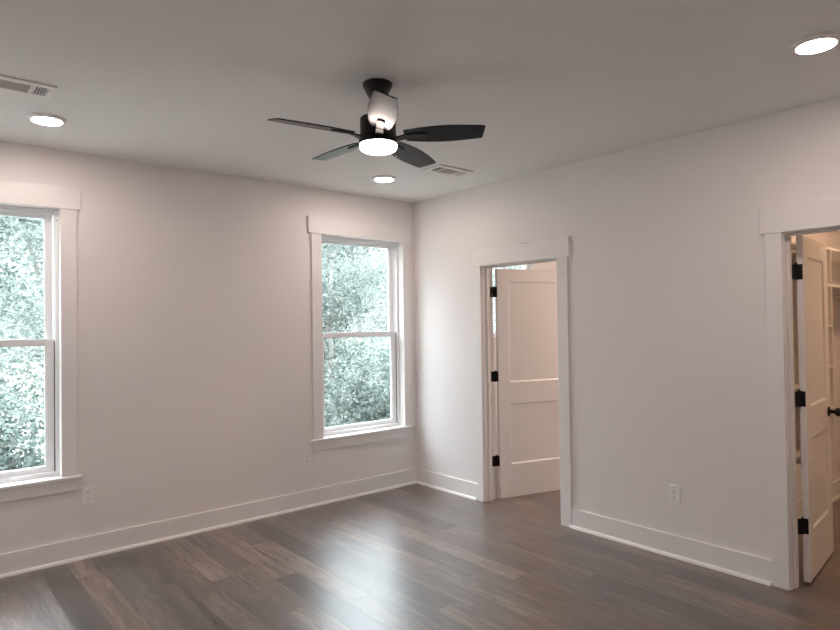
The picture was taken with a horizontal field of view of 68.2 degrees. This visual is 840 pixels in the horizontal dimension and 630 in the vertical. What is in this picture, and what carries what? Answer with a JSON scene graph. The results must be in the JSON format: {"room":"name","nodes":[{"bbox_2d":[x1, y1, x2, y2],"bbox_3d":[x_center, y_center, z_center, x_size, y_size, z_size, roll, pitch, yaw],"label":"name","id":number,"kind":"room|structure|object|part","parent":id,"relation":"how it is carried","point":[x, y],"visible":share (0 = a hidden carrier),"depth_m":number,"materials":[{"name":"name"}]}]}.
{"room":"empty bedroom","nodes":[
{"label":"empty bedroom","id":0,"kind":"room"},
{"bbox_2d":[0,141,556,553],"bbox_3d":[-0.426,0.269,5.874,7.650,2.740,0.160,0,-1,-40],"label":"wall","id":1,"kind":"structure","parent":0,"point":[194,315],"depth_m":4.66,"materials":[{"name":"paint"}]},
{"bbox_2d":[0,180,81,502],"bbox_3d":[-2.774,0.161,3.862,1.156,2.022,0.202,0,-1,-40],"label":"window","id":2,"kind":"structure","parent":1,"relation":"in","point":[57,205],"depth_m":4.12,"materials":[{"name":"paint"}]},
{"bbox_3d":[-2.818,-0.240,3.923,0.855,0.890,0.028,0,-1,-40],"label":"sash","id":3,"kind":"part","parent":2,"relation":"part of","materials":[{"name":"plastic"}]},
{"bbox_3d":[-2.786,0.603,3.885,0.855,0.887,0.028,0,-1,-40],"label":"sash","id":4,"kind":"part","parent":2,"relation":"part of","materials":[{"name":"plastic"}]},
{"bbox_3d":[-2.801,0.184,3.903,0.906,1.778,0.100,0,-1,-40],"label":"vinyl frame","id":5,"kind":"part","parent":2,"relation":"part of","materials":[{"name":"white plastic"}]},
{"bbox_3d":[-2.741,-0.779,3.821,1.154,0.143,0.026,0,-1,-40],"label":"head casing","id":6,"kind":"part","parent":2,"relation":"part of","materials":[{"name":"paint"}]},
{"bbox_3d":[-2.343,0.181,4.136,0.094,1.778,0.019,0,-1,-40],"label":"casing","id":7,"kind":"part","parent":2,"relation":"part of","materials":[{"name":"paint"}]},
{"bbox_2d":[82,485,93,504],"bbox_3d":[-2.247,1.222,4.196,0.074,0.122,0.008,0,-1,-40],"label":"wall outlet","id":8,"kind":"object","parent":1,"relation":"attached to","point":[87,492],"visible":1,"depth_m":4.19,"materials":[{"name":"plastic"}]},
{"bbox_2d":[0,468,416,578],"bbox_3d":[-1.598,1.565,4.720,4.130,0.143,0.033,0,-1,-40],"label":"baseboard","id":9,"kind":"structure","parent":1,"relation":"attached to","point":[27,560],"depth_m":4.60,"materials":[{"name":"paint"}]},
{"bbox_2d":[303,451,310,466],"bbox_3d":[-0.961,1.226,5.284,0.074,0.122,0.008,0,-1,-40],"label":"wall outlet","id":10,"kind":"object","parent":1,"relation":"attached to","point":[306,455],"visible":1,"depth_m":5.28,"materials":[{"name":"plastic"}]},
{"bbox_2d":[307,216,414,450],"bbox_3d":[-0.561,0.161,5.735,1.143,2.022,0.202,0,-1,-40],"label":"window","id":11,"kind":"structure","parent":1,"relation":"in","point":[396,239],"depth_m":5.79,"materials":[{"name":"paint"}]},
{"bbox_3d":[-0.890,0.181,5.366,0.098,1.778,0.019,0,-1,-40],"label":"casing","id":12,"kind":"part","parent":11,"relation":"part of","materials":[{"name":"paint"}]},
{"bbox_3d":[-0.600,-0.241,5.801,0.856,0.890,0.028,0,-1,-40],"label":"sash","id":13,"kind":"part","parent":11,"relation":"part of","materials":[{"name":"plastic"}]},
{"bbox_3d":[-0.528,-0.780,5.694,1.141,0.143,0.026,0,-1,-40],"label":"head casing","id":14,"kind":"part","parent":11,"relation":"part of","materials":[{"name":"paint"}]},
{"bbox_3d":[-0.568,0.603,5.763,0.856,0.887,0.028,0,-1,-40],"label":"sash","id":15,"kind":"part","parent":11,"relation":"part of","materials":[{"name":"plastic"}]},
{"bbox_3d":[-0.583,0.183,5.780,0.907,1.778,0.100,0,-1,-40],"label":"vinyl frame","id":16,"kind":"part","parent":11,"relation":"part of","materials":[{"name":"white plastic"}]},
{"bbox_3d":[-0.130,0.181,6.010,0.082,1.778,0.019,0,-1,-40],"label":"casing","id":17,"kind":"part","parent":11,"relation":"part of","materials":[{"name":"paint"}]},
{"bbox_2d":[493,263,537,345],"bbox_3d":[0.967,-0.232,7.014,1.070,1.140,0.160,0,-1,-40],"label":"window","id":18,"kind":"structure","parent":1,"relation":"in","point":[534,266],"depth_m":7.26,"materials":[{"name":"plastic"}]},
{"bbox_3d":[0.938,-0.211,7.048,0.850,0.900,0.070,0,-1,-40],"label":"vinyl frame","id":19,"kind":"part","parent":18,"relation":"part of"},
{"bbox_2d":[0,0,839,202],"bbox_3d":[1.289,-1.217,3.848,7.650,0.120,5.530,0,-1,-40],"label":"ceiling","id":20,"kind":"structure","parent":0,"point":[197,85],"depth_m":2.99,"materials":[{"name":"paint"}]},
{"bbox_2d":[0,75,56,98],"bbox_3d":[-1.986,-1.119,3.011,0.360,0.012,0.192,0,-1,-40],"label":"ceiling vent","id":21,"kind":"object","parent":20,"relation":"in","point":[7,83],"visible":1,"depth_m":3.04,"materials":[{"name":"metal"}]},
{"bbox_2d":[27,112,65,125],"bbox_3d":[-2.113,-1.105,3.510,0.192,0.023,0.192,0,-1,-40],"label":"recessed light","id":22,"kind":"object","parent":20,"relation":"in","point":[48,119],"visible":1,"depth_m":3.47,"materials":[{"name":"paint"}]},
{"bbox_2d":[31,117,61,125],"bbox_3d":[-2.113,-1.105,3.510,0.151,0.022,0.151,0,-1,-40],"label":"diffuser","id":23,"kind":"object","parent":22,"relation":"attached to","point":[49,121],"depth_m":3.50,"materials":[{"name":"white plastic"}]},
{"bbox_2d":[268,78,485,167],"bbox_3d":[-0.232,-0.977,3.113,1.023,0.343,0.994,0,-1,-40],"label":"ceiling fan","id":24,"kind":"object","parent":20,"relation":"hanging from","point":[377,136],"visible":1,"depth_m":3.01,"materials":[{"name":"black metal"}]},
{"bbox_3d":[-0.511,-0.896,2.936,0.401,0.041,0.133,0,-1,-25],"label":"blade","id":25,"kind":"part","parent":24,"relation":"part of","materials":[{"name":"black wood"}]},
{"bbox_3d":[-0.437,-0.874,3.323,0.135,0.030,0.405,0,-1,-40],"label":"blade","id":26,"kind":"part","parent":24,"relation":"part of","materials":[{"name":"black wood"}]},
{"bbox_3d":[-0.353,-0.879,3.010,0.162,0.027,0.040,0,-1,-25],"label":"blade arm","id":27,"kind":"part","parent":24,"relation":"part of"},
{"bbox_3d":[-0.317,-0.870,3.195,0.040,0.021,0.162,0,-1,-43],"label":"blade arm","id":28,"kind":"part","parent":24,"relation":"part of"},
{"bbox_3d":[-0.188,-0.883,2.918,0.040,0.027,0.162,-1,-1,-7],"label":"blade arm","id":29,"kind":"part","parent":24,"relation":"part of"},
{"bbox_3d":[-0.166,-0.902,2.746,0.132,0.044,0.401,-1,-1,-7],"label":"blade","id":30,"kind":"part","parent":24,"relation":"part of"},
{"bbox_3d":[-0.130,-0.868,3.218,0.040,0.019,0.163,-1,-1,29],"label":"blade arm","id":31,"kind":"part","parent":24,"relation":"part of"},
{"bbox_3d":[-0.050,-0.875,3.047,0.162,0.022,0.040,-1,-1,11],"label":"blade arm","id":32,"kind":"part","parent":24,"relation":"part of"},
{"bbox_3d":[-0.046,-0.866,3.371,0.133,0.044,0.401,-1,-1,28],"label":"blade","id":33,"kind":"part","parent":24,"relation":"part of","materials":[{"name":"black wood"}]},
{"bbox_3d":[0.122,-0.884,3.015,0.401,0.042,0.132,-1,-1,10],"label":"blade","id":34,"kind":"part","parent":24,"relation":"part of","materials":[{"name":"black wood"}]},
{"bbox_2d":[372,175,395,181],"bbox_3d":[-0.293,-1.105,5.032,0.192,0.023,0.192,0,-1,-40],"label":"recessed light","id":35,"kind":"object","parent":20,"relation":"in","point":[379,178],"visible":1,"depth_m":4.98,"materials":[{"name":"paint"}]},
{"bbox_2d":[375,178,392,181],"bbox_3d":[-0.293,-1.105,5.032,0.151,0.022,0.151,0,-1,-40],"label":"diffuser","id":36,"kind":"object","parent":35,"relation":"attached to","point":[376,179],"depth_m":5.01,"materials":[{"name":"white plastic"}]},
{"bbox_2d":[424,164,473,176],"bbox_3d":[0.227,-1.121,4.824,0.360,0.012,0.192,0,-1,-40],"label":"ceiling vent","id":37,"kind":"object","parent":20,"relation":"in","point":[441,169],"visible":1,"depth_m":4.80,"materials":[{"name":"metal"}]},
{"bbox_2d":[790,32,839,54],"bbox_3d":[1.714,-1.170,2.683,0.192,0.023,0.192,0,-1,-40],"label":"recessed light","id":38,"kind":"object","parent":20,"relation":"in","point":[818,42],"visible":1,"depth_m":2.65,"materials":[{"name":"paint"}]},
{"bbox_2d":[796,38,836,53],"bbox_3d":[1.714,-1.170,2.683,0.151,0.022,0.151,0,-1,-40],"label":"diffuser","id":39,"kind":"object","parent":38,"relation":"attached to","point":[803,45],"depth_m":2.67,"materials":[{"name":"white plastic"}]},
{"bbox_2d":[0,466,839,629],"bbox_3d":[1.328,1.632,3.802,7.650,0.100,5.530,0,-1,-40],"label":"floor","id":40,"kind":"structure","parent":0,"point":[416,556],"depth_m":3.73,"materials":[{"name":"wood"}]},
{"bbox_2d":[413,97,839,559],"bbox_3d":[1.690,0.212,4.122,0.115,2.740,5.250,0,-1,-40],"label":"wall","id":41,"kind":"structure","parent":0,"point":[668,337],"depth_m":4.17,"materials":[{"name":"paint"}]},
{"bbox_2d":[472,237,571,526],"bbox_3d":[0.860,0.514,5.096,0.159,2.190,1.027,0,-1,-40],"label":"door frame","id":42,"kind":"structure","parent":41,"relation":"attached to","point":[484,260],"depth_m":5.23,"materials":[{"name":"paint"}]},
{"bbox_3d":[0.519,0.597,5.401,0.019,2.042,0.074,0,-1,-40],"label":"casing","id":43,"kind":"part","parent":42,"relation":"part of","materials":[{"name":"paint"}]},
{"bbox_3d":[0.621,0.597,5.487,0.018,2.042,0.074,0,-1,-40],"label":"casing","id":44,"kind":"part","parent":42,"relation":"part of","materials":[{"name":"paint"}]},
{"bbox_3d":[0.796,-0.507,5.069,0.025,0.148,1.027,0,-1,-40],"label":"head casing","id":45,"kind":"part","parent":42,"relation":"part of","materials":[{"name":"paint"}]},
{"bbox_3d":[1.099,0.579,4.715,0.019,2.042,0.096,0,-1,-40],"label":"casing","id":46,"kind":"part","parent":42,"relation":"part of","materials":[{"name":"paint"}]},
{"bbox_2d":[490,269,559,498],"bbox_3d":[1.013,0.597,5.596,0.855,2.012,0.175,0,-1,-24],"label":"door","id":47,"kind":"structure","parent":41,"relation":"in","point":[527,461],"depth_m":5.56,"materials":[{"name":"paint"}]},
{"bbox_2d":[417,468,771,585],"bbox_3d":[1.656,1.510,4.047,0.033,0.143,5.234,0,-1,-40],"label":"baseboard","id":48,"kind":"structure","parent":41,"relation":"attached to","point":[757,569],"depth_m":4.13,"materials":[{"name":"paint"}]},
{"bbox_3d":[0.232,1.617,5.718,0.018,0.021,0.804,0,-1,-40],"label":"shoe moulding","id":49,"kind":"part","parent":48,"relation":"part of","materials":[{"name":"paint"}]},
{"bbox_3d":[1.582,1.573,4.123,0.018,0.021,1.401,0,-1,-40],"label":"shoe moulding","id":50,"kind":"part","parent":48,"relation":"part of","materials":[{"name":"paint"}]},
{"bbox_2d":[669,484,679,504],"bbox_3d":[1.666,1.173,4.054,0.008,0.122,0.074,0,-1,-40],"label":"wall outlet","id":51,"kind":"object","parent":41,"relation":"attached to","point":[674,490],"visible":1,"depth_m":4.05,"materials":[{"name":"plastic"}]},
{"bbox_2d":[759,198,839,590],"bbox_3d":[2.364,0.465,3.320,0.158,2.190,0.923,0,-1,-40],"label":"door frame","id":52,"kind":"structure","parent":41,"relation":"attached to","point":[777,224],"depth_m":3.56,"materials":[{"name":"paint"}]},
{"bbox_3d":[2.062,0.547,3.578,0.019,2.042,0.092,0,-1,-40],"label":"casing","id":53,"kind":"part","parent":52,"relation":"part of","materials":[{"name":"paint"}]},
{"bbox_3d":[2.164,0.547,3.664,0.018,2.042,0.092,0,-1,-40],"label":"casing","id":54,"kind":"part","parent":52,"relation":"part of","materials":[{"name":"paint"}]},
{"bbox_3d":[2.299,-0.556,3.293,0.025,0.148,0.923,0,-1,-40],"label":"head casing","id":55,"kind":"part","parent":52,"relation":"part of","materials":[{"name":"paint"}]},
{"bbox_2d":[792,235,839,582],"bbox_3d":[2.448,0.544,3.843,0.175,2.022,0.739,-2,-1,43],"label":"door","id":56,"kind":"structure","parent":41,"relation":"in","point":[812,396],"depth_m":3.79,"materials":[{"name":"paint"}]},
{"bbox_3d":[2.697,0.630,4.029,0.070,0.066,0.066,-2,-1,43],"label":"knob","id":57,"kind":"part","parent":56,"relation":"part of","materials":[{"name":"black metal"}]},
{"bbox_2d":[791,231,839,499],"bbox_3d":[3.075,0.207,5.039,3.185,2.740,0.120,0,-1,-40],"label":"wall","id":58,"kind":"structure","parent":0,"point":[830,239],"depth_m":5.44,"materials":[{"name":"paint"}]},
{"bbox_2d":[791,242,839,464],"bbox_3d":[3.015,0.242,4.711,2.336,1.462,0.300,0,-1,-40],"label":"closet shelving","id":59,"kind":"object","parent":58,"relation":"attached to","point":[833,255],"visible":0.09,"depth_m":4.50,"materials":[{"name":"paint"}]},
{"bbox_3d":[2.395,-0.466,4.206,0.700,0.018,0.300,0,-1,-40],"label":"long shelf","id":60,"kind":"part","parent":59,"relation":"part of","materials":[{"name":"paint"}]},
{"bbox_3d":[2.395,-0.413,4.205,0.700,0.016,0.300,0,-1,-40],"label":"long shelf","id":61,"kind":"part","parent":59,"relation":"part of","materials":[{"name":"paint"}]},
{"bbox_3d":[2.678,0.243,4.426,0.018,1.460,0.300,0,-1,-40],"label":"panel","id":62,"kind":"part","parent":59,"relation":"part of","materials":[{"name":"paint"}]},
{"bbox_3d":[2.414,0.964,4.183,0.700,0.018,0.300,0,-1,-40],"label":"long shelf","id":63,"kind":"part","parent":59,"relation":"part of","materials":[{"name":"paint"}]},
{"bbox_3d":[2.907,0.243,4.620,0.018,1.460,0.300,0,-1,-40],"label":"panel","id":64,"kind":"part","parent":59,"relation":"part of","materials":[{"name":"paint"}]},
{"bbox_3d":[3.393,-0.480,5.052,1.282,0.018,0.300,0,-1,-40],"label":"long shelf","id":65,"kind":"part","parent":59,"relation":"part of","materials":[{"name":"paint"}]},
{"bbox_3d":[3.397,-0.211,5.047,1.282,0.018,0.300,0,-1,-40],"label":"long shelf","id":66,"kind":"part","parent":59,"relation":"part of","materials":[{"name":"paint"}]},
{"bbox_2d":[797,478,839,518],"bbox_3d":[3.142,1.504,4.960,3.185,0.143,0.033,0,-1,-40],"label":"baseboard","id":67,"kind":"structure","parent":58,"relation":"attached to","point":[836,484],"depth_m":5.29,"materials":[{"name":"paint"}]},
{"bbox_3d":[3.148,1.565,4.953,3.185,0.021,0.018,0,-1,-40],"label":"shoe moulding","id":68,"kind":"part","parent":67,"relation":"part of","materials":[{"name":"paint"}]},
{"label":"outside","id":69,"kind":"structure","parent":0,"visible":0},
{"bbox_2d":[0,348,381,465],"bbox_3d":[-10.796,2.797,26.524,70.000,0.130,44.820,0,-1,-40],"label":"ground","id":70,"kind":"structure","parent":69,"point":[41,431],"depth_m":17.80,"materials":[{"name":"green plant"}]},
{"bbox_2d":[0,216,43,443],"bbox_3d":[-5.443,0.158,7.182,2.444,4.408,2.394,-2,-1,43],"label":"deciduous tree","id":71,"kind":"object","parent":70,"relation":"on","point":[22,286],"visible":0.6,"depth_m":7.56,"materials":[{"name":"green plant"}]},
{"bbox_2d":[0,215,43,389],"bbox_3d":[-10.533,-0.712,15.080,4.269,6.564,4.945,-1,-1,-6],"label":"deciduous tree","id":72,"kind":"object","parent":70,"relation":"on","point":[4,241],"visible":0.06,"depth_m":15.28,"materials":[{"name":"green plant"}]},
{"bbox_2d":[0,246,43,413],"bbox_3d":[-8.308,-0.396,11.072,3.978,5.725,3.819,0,-1,-40],"label":"deciduous tree","id":73,"kind":"object","parent":70,"relation":"on","point":[35,278],"visible":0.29,"depth_m":11.73,"materials":[{"name":"green plant"}]},
{"bbox_2d":[0,216,44,443],"bbox_3d":[-5.632,-0.100,9.186,3.239,5.009,2.927,0,-1,-22],"label":"deciduous tree","id":74,"kind":"object","parent":70,"relation":"on","point":[21,317],"visible":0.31,"depth_m":8.93,"materials":[{"name":"green plant"}]},
{"bbox_2d":[0,351,44,471],"bbox_3d":[-4.170,1.319,5.968,2.206,2.031,2.034,0,-1,-40],"label":"shrub","id":75,"kind":"object","parent":70,"relation":"on","point":[6,446],"visible":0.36,"depth_m":6.02,"materials":[{"name":"green plant"}]},
{"bbox_2d":[13,250,43,401],"bbox_3d":[-6.930,-0.304,13.257,3.099,5.605,3.780,0,-1,-32],"label":"deciduous tree","id":76,"kind":"object","parent":70,"relation":"on","point":[39,250],"visible":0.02,"depth_m":12.88,"materials":[{"name":"green plant"}]},
{"bbox_2d":[322,243,377,421],"bbox_3d":[-1.955,-0.159,12.592,2.541,5.144,3.044,-1,-1,24],"label":"deciduous tree","id":77,"kind":"object","parent":70,"relation":"on","point":[329,260],"visible":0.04,"depth_m":12.35,"materials":[{"name":"green plant"}]},
{"bbox_2d":[322,247,383,391],"bbox_3d":[-3.223,-1.087,18.850,3.082,7.244,4.656,-1,-1,30],"label":"deciduous tree","id":78,"kind":"object","parent":70,"relation":"on","point":[345,247],"visible":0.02,"depth_m":18.96,"materials":[{"name":"green plant"}]},
{"bbox_2d":[322,243,386,426],"bbox_3d":[-1.585,0.122,10.486,2.582,4.505,2.474,0,-1,-40],"label":"deciduous tree","id":79,"kind":"object","parent":70,"relation":"on","point":[329,310],"visible":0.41,"depth_m":10.45,"materials":[{"name":"green plant"}]},
{"bbox_2d":[322,245,387,378],"bbox_3d":[-1.520,-0.198,15.213,2.956,5.283,3.210,0,-1,-40],"label":"deciduous tree","id":80,"kind":"object","parent":70,"relation":"on","point":[359,259],"visible":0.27,"depth_m":15.08,"materials":[{"name":"green plant"}]},
{"bbox_2d":[324,248,385,380],"bbox_3d":[-2.852,-0.942,22.608,4.626,7.039,4.228,0,-1,-40],"label":"deciduous tree","id":81,"kind":"object","parent":70,"relation":"on","point":[361,248],"visible":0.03,"depth_m":22.69,"materials":[{"name":"green plant"}]},
{"bbox_2d":[324,337,390,426],"bbox_3d":[-0.855,1.328,8.754,1.994,2.040,2.190,0,-1,-40],"label":"shrub","id":82,"kind":"object","parent":70,"relation":"on","point":[364,404],"visible":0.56,"depth_m":8.43,"materials":[{"name":"green plant"}]},
{"bbox_2d":[326,308,390,423],"bbox_3d":[-0.405,1.128,9.909,2.236,2.477,2.151,0,-1,-31],"label":"shrub","id":83,"kind":"object","parent":70,"relation":"on","point":[385,350],"visible":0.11,"depth_m":9.67,"materials":[{"name":"green plant"}]},
{"bbox_2d":[337,248,389,364],"bbox_3d":[-0.530,-0.478,17.753,3.916,5.915,3.638,0,-1,-40],"label":"deciduous tree","id":84,"kind":"object","parent":70,"relation":"on","point":[378,312],"visible":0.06,"depth_m":17.46,"materials":[{"name":"green plant"}]},
{"bbox_2d":[350,248,389,364],"bbox_3d":[-0.091,-0.213,14.034,2.769,5.237,3.392,-1,-1,7],"label":"deciduous tree","id":85,"kind":"object","parent":70,"relation":"on","point":[382,254],"visible":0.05,"depth_m":14.02,"materials":[{"name":"green plant"}]},
{"bbox_2d":[492,265,520,327],"bbox_3d":[2.890,-0.362,17.994,3.260,5.578,3.998,0,-1,-40],"label":"deciduous tree","id":86,"kind":"object","parent":70,"relation":"on","point":[519,267],"visible":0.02,"depth_m":17.98,"materials":[{"name":"green plant"}]},
{"bbox_2d":[492,265,521,332],"bbox_3d":[2.131,0.041,13.847,2.751,4.683,2.808,-1,-1,28],"label":"deciduous tree","id":87,"kind":"object","parent":70,"relation":"on","point":[508,267],"visible":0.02,"depth_m":13.89,"materials":[{"name":"green plant"}]}
]}

